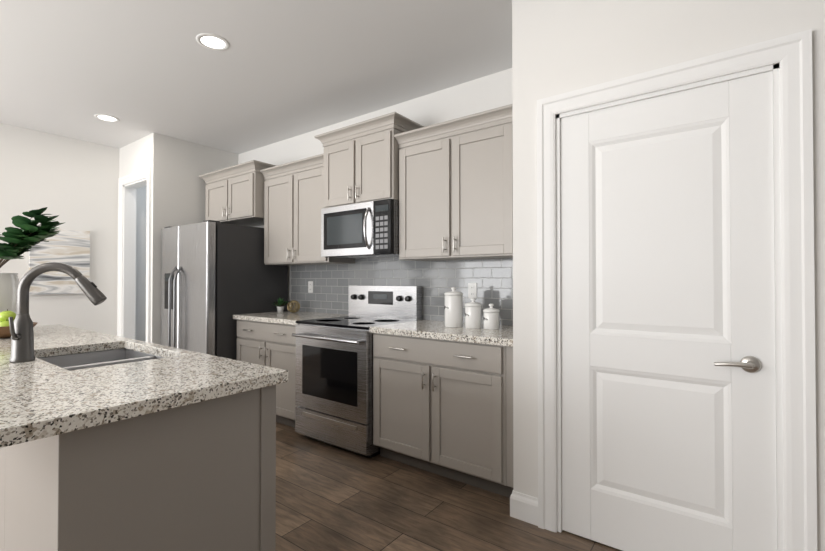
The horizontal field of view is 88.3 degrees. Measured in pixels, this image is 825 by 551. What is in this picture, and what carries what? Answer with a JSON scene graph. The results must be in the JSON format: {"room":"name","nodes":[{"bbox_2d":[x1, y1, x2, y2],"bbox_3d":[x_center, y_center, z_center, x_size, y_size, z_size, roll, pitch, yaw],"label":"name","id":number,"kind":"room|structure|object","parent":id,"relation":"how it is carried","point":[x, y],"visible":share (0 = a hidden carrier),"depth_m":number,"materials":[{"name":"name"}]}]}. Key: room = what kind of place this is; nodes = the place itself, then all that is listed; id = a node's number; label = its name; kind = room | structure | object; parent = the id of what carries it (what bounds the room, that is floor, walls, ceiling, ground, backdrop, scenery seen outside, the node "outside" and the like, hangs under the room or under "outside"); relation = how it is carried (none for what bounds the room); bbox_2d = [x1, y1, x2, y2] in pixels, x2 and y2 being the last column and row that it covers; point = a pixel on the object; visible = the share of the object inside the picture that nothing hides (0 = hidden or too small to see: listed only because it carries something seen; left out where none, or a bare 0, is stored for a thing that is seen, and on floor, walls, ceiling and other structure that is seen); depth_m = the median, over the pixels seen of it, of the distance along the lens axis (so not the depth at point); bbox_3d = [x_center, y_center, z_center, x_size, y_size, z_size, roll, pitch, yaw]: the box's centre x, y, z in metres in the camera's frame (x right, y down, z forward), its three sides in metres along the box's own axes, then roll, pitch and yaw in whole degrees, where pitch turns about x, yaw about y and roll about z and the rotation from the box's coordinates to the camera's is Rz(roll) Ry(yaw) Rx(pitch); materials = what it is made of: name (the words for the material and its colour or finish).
{"room":"kitchen","nodes":[
{"label":"kitchen","id":0,"kind":"room"},
{"bbox_2d":[0,123,146,341],"bbox_3d":[-4.910,-0.100,2.784,0.120,2.727,7.000,0,-1,37],"label":"wall","id":1,"kind":"structure","parent":0,"point":[72,183],"depth_m":4.49,"materials":[{"name":"white paint"}]},
{"bbox_2d":[29,229,89,294],"bbox_3d":[-3.627,-0.144,4.379,0.034,0.670,0.490,0,-1,37],"label":"framed picture","id":2,"kind":"object","parent":1,"relation":"attached to","point":[69,247],"visible":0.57,"depth_m":4.37,"materials":[{"name":"paper"}]},
{"bbox_2d":[119,135,147,177],"bbox_3d":[-2.987,-0.080,4.631,0.760,2.727,0.120,0,-1,37],"label":"wall","id":3,"kind":"structure","parent":0,"point":[133,157],"depth_m":4.59,"materials":[{"name":"white paint"}]},
{"bbox_2d":[117,167,151,342],"bbox_3d":[-2.942,0.094,4.581,0.806,2.378,0.143,0,-1,37],"label":"door frame","id":4,"kind":"structure","parent":3,"relation":"attached to","point":[129,185],"depth_m":4.74,"materials":[{"name":"white paint"}]},
{"bbox_2d":[148,133,237,344],"bbox_3d":[-2.393,-0.079,4.694,0.120,2.727,0.930,0,-1,37],"label":"wall","id":5,"kind":"structure","parent":0,"point":[179,167],"depth_m":4.45,"materials":[{"name":"white paint"}]},
{"bbox_2d":[0,0,511,153],"bbox_3d":[-1.800,-1.519,0.487,8.030,0.060,7.400,0,-1,37],"label":"ceiling","id":6,"kind":"structure","parent":0,"point":[277,71],"depth_m":2.92,"materials":[{"name":"white paint"}]},
{"bbox_2d":[94,114,119,121],"bbox_3d":[-2.814,-1.449,3.913,0.194,0.004,0.194,0,-1,37],"label":"recessed light","id":7,"kind":"object","parent":6,"relation":"in","point":[107,118],"visible":1,"depth_m":3.91,"materials":[{"name":"white"}]},
{"bbox_2d":[196,33,229,50],"bbox_3d":[-1.252,-1.462,2.665,0.194,0.004,0.194,0,-1,37],"label":"recessed light","id":8,"kind":"object","parent":6,"relation":"in","point":[212,41],"visible":1,"depth_m":2.66,"materials":[{"name":"white"}]},
{"bbox_2d":[276,422,621,550],"bbox_3d":[-1.800,1.268,0.456,8.030,0.060,7.400,0,-1,37],"label":"floor","id":9,"kind":"structure","parent":0,"point":[329,497],"depth_m":2.27,"materials":[{"name":"brown wood"}]},
{"bbox_2d":[0,346,275,550],"bbox_3d":[-1.679,0.817,2.007,2.540,0.875,0.605,0,-1,37],"label":"kitchen island","id":10,"kind":"object","parent":9,"relation":"on","point":[108,442],"depth_m":1.23,"materials":[{"name":"grey paint"}]},
{"bbox_2d":[0,326,287,449],"bbox_3d":[-1.817,0.358,1.832,2.614,0.040,1.111,0,-1,37],"label":"island countertop","id":11,"kind":"structure","parent":10,"relation":"on","point":[41,399],"depth_m":1.31,"materials":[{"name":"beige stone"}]},
{"bbox_2d":[0,309,37,337],"bbox_3d":[-2.290,0.265,2.364,0.310,0.157,0.310,0,-1,37],"label":"fruit bowl","id":12,"kind":"object","parent":11,"relation":"on","point":[4,324],"visible":0.58,"depth_m":2.32,"materials":[{"name":"green food"}]},
{"bbox_2d":[0,207,65,313],"bbox_3d":[-2.618,-0.036,2.616,0.744,0.764,0.707,0,-1,37],"label":"plant","id":13,"kind":"object","parent":11,"relation":"on","point":[27,235],"visible":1,"depth_m":2.56,"materials":[{"name":"green plant"}]},
{"bbox_2d":[8,262,106,361],"bbox_3d":[-1.420,0.142,1.699,0.223,0.389,0.281,0,-1,37],"label":"faucet","id":14,"kind":"object","parent":11,"relation":"on","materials":[{"name":"grey metal"}]},
{"bbox_2d":[161,220,287,359],"bbox_3d":[-1.937,0.397,4.317,0.915,1.768,0.923,0,-1,37],"label":"fridge","id":15,"kind":"object","parent":9,"relation":"on","point":[216,276],"visible":0.6,"depth_m":3.96,"materials":[{"name":"grey metal"}]},
{"bbox_2d":[237,320,296,427],"bbox_3d":[-1.087,0.838,3.878,0.919,0.875,0.660,0,-1,37],"label":"base cabinet","id":16,"kind":"object","parent":9,"relation":"on","point":[273,345],"visible":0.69,"depth_m":3.57,"materials":[{"name":"grey paint"}]},
{"bbox_2d":[233,311,347,324],"bbox_3d":[-1.089,0.381,3.892,0.931,0.040,0.648,0,-1,37],"label":"countertop","id":17,"kind":"structure","parent":16,"relation":"on","point":[288,317],"depth_m":3.74,"materials":[{"name":"stone"}]},
{"bbox_2d":[271,298,287,311],"bbox_3d":[-1.318,0.288,4.227,0.150,0.151,0.182,0,-1,37],"label":"plant","id":18,"kind":"object","parent":17,"relation":"on","point":[279,305],"visible":1,"depth_m":4.20,"materials":[{"name":"green plant"}]},
{"bbox_2d":[287,300,299,312],"bbox_3d":[-1.157,0.302,4.139,0.121,0.122,0.122,0,-1,37],"label":"decor","id":19,"kind":"object","parent":17,"relation":"on","point":[289,307],"visible":1,"depth_m":4.12,"materials":[{"name":"gold metal"}]},
{"bbox_2d":[292,285,422,457],"bbox_3d":[-0.437,0.677,3.345,0.756,1.185,0.723,0,-1,37],"label":"range","id":20,"kind":"object","parent":9,"relation":"on","point":[334,384],"visible":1,"depth_m":3.13,"materials":[{"name":"silver metal"}]},
{"bbox_2d":[373,333,512,497],"bbox_3d":[0.311,0.827,2.839,1.040,0.875,0.660,0,-1,37],"label":"base cabinet","id":21,"kind":"object","parent":9,"relation":"on","point":[444,408],"visible":0.85,"depth_m":2.56,"materials":[{"name":"grey paint"}]},
{"bbox_2d":[369,320,512,346],"bbox_3d":[0.322,0.369,2.844,1.056,0.040,0.648,0,-1,37],"label":"countertop","id":22,"kind":"structure","parent":21,"relation":"on","point":[502,335],"depth_m":2.66,"materials":[{"name":"stone"}]},
{"bbox_2d":[444,287,462,327],"bbox_3d":[0.282,0.214,2.907,0.130,0.271,0.130,0,-1,37],"label":"flour canister","id":23,"kind":"object","parent":22,"relation":"on","point":[453,306],"visible":1,"depth_m":2.85,"materials":[{"name":"white ceramic"}]},
{"bbox_2d":[465,298,481,328],"bbox_3d":[0.404,0.249,2.829,0.114,0.201,0.114,0,-1,37],"label":"sugar canister","id":24,"kind":"object","parent":22,"relation":"on","point":[473,314],"visible":1,"depth_m":2.78,"materials":[{"name":"white ceramic"}]},
{"bbox_2d":[483,303,499,329],"bbox_3d":[0.513,0.265,2.766,0.106,0.166,0.106,0,-1,37],"label":"coffee canister","id":25,"kind":"object","parent":22,"relation":"on","point":[491,317],"visible":0.98,"depth_m":2.72,"materials":[{"name":"white ceramic"}]},
{"bbox_2d":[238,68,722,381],"bbox_3d":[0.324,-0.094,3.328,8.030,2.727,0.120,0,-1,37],"label":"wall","id":26,"kind":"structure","parent":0,"point":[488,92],"depth_m":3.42,"materials":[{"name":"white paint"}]},
{"bbox_2d":[199,160,275,226],"bbox_3d":[-1.779,-0.827,4.524,1.033,0.530,0.479,0,-1,37],"label":"upper cabinet","id":27,"kind":"object","parent":26,"relation":"attached to","point":[234,194],"visible":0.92,"depth_m":4.29,"materials":[{"name":"grey paint"}]},
{"bbox_2d":[260,153,354,264],"bbox_3d":[-1.003,-0.569,4.006,0.919,0.919,0.379,0,-1,37],"label":"upper cabinet","id":28,"kind":"object","parent":26,"relation":"attached to","point":[293,198],"visible":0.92,"depth_m":3.87,"materials":[{"name":"grey paint"}]},
{"bbox_2d":[314,112,423,207],"bbox_3d":[-0.346,-0.866,3.484,0.870,0.615,0.439,0,-1,37],"label":"upper cabinet","id":29,"kind":"object","parent":26,"relation":"attached to","point":[361,162],"visible":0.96,"depth_m":3.29,"materials":[{"name":"grey paint"}]},
{"bbox_2d":[321,199,398,258],"bbox_3d":[-0.357,-0.356,3.465,0.752,0.404,0.474,0,-1,37],"label":"over-the-range microwave","id":30,"kind":"object","parent":29,"relation":"attached to","point":[367,230],"visible":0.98,"depth_m":3.28,"materials":[{"name":"silver metal"}]},
{"bbox_2d":[290,257,512,325],"bbox_3d":[-0.166,0.111,3.610,2.754,0.524,0.008,0,-1,37],"label":"tile backsplash","id":31,"kind":"structure","parent":26,"relation":"attached to","point":[437,280],"depth_m":3.45,"materials":[{"name":"grey tile"}]},
{"bbox_2d":[308,281,312,292],"bbox_3d":[-1.015,0.115,4.232,0.070,0.114,0.007,0,-1,37],"label":"electrical outlet","id":32,"kind":"object","parent":31,"relation":"attached to","point":[310,286],"visible":1,"depth_m":4.23,"materials":[{"name":"white plastic"}]},
{"bbox_2d":[468,283,476,297],"bbox_3d":[0.444,0.113,3.147,0.070,0.114,0.007,0,-1,37],"label":"electrical outlet","id":33,"kind":"object","parent":31,"relation":"attached to","point":[472,290],"visible":1,"depth_m":3.14,"materials":[{"name":"white plastic"}]},
{"bbox_2d":[394,104,512,260],"bbox_3d":[0.349,-0.580,3.002,0.925,0.919,0.379,0,-1,37],"label":"upper cabinet","id":34,"kind":"object","parent":26,"relation":"attached to","point":[456,189],"visible":0.92,"depth_m":2.85,"materials":[{"name":"grey paint"}]},
{"bbox_2d":[512,0,824,550],"bbox_3d":[1.768,-0.115,1.390,3.000,2.727,0.120,0,-1,37],"label":"wall","id":35,"kind":"structure","parent":0,"point":[561,46],"depth_m":1.99,"materials":[{"name":"white paint"}]},
{"bbox_2d":[510,491,537,525],"bbox_3d":[0.619,1.192,2.239,0.153,0.132,0.163,0,-1,37],"label":"baseboard","id":36,"kind":"structure","parent":35,"relation":"attached to","point":[523,507],"depth_m":2.17,"materials":[{"name":"white paint"}]},
{"bbox_2d":[560,71,776,550],"bbox_3d":[1.049,0.232,1.846,0.806,2.027,0.094,0,-1,37],"label":"pantry door","id":37,"kind":"structure","parent":35,"relation":"in","point":[667,242],"depth_m":1.82,"materials":[{"name":"white paint"}]},
{"bbox_2d":[537,29,816,550],"bbox_3d":[1.078,0.183,1.885,1.018,2.141,0.143,0,-1,37],"label":"door frame","id":38,"kind":"structure","parent":35,"relation":"attached to","point":[787,60],"depth_m":1.60,"materials":[{"name":"white paint"}]}
]}

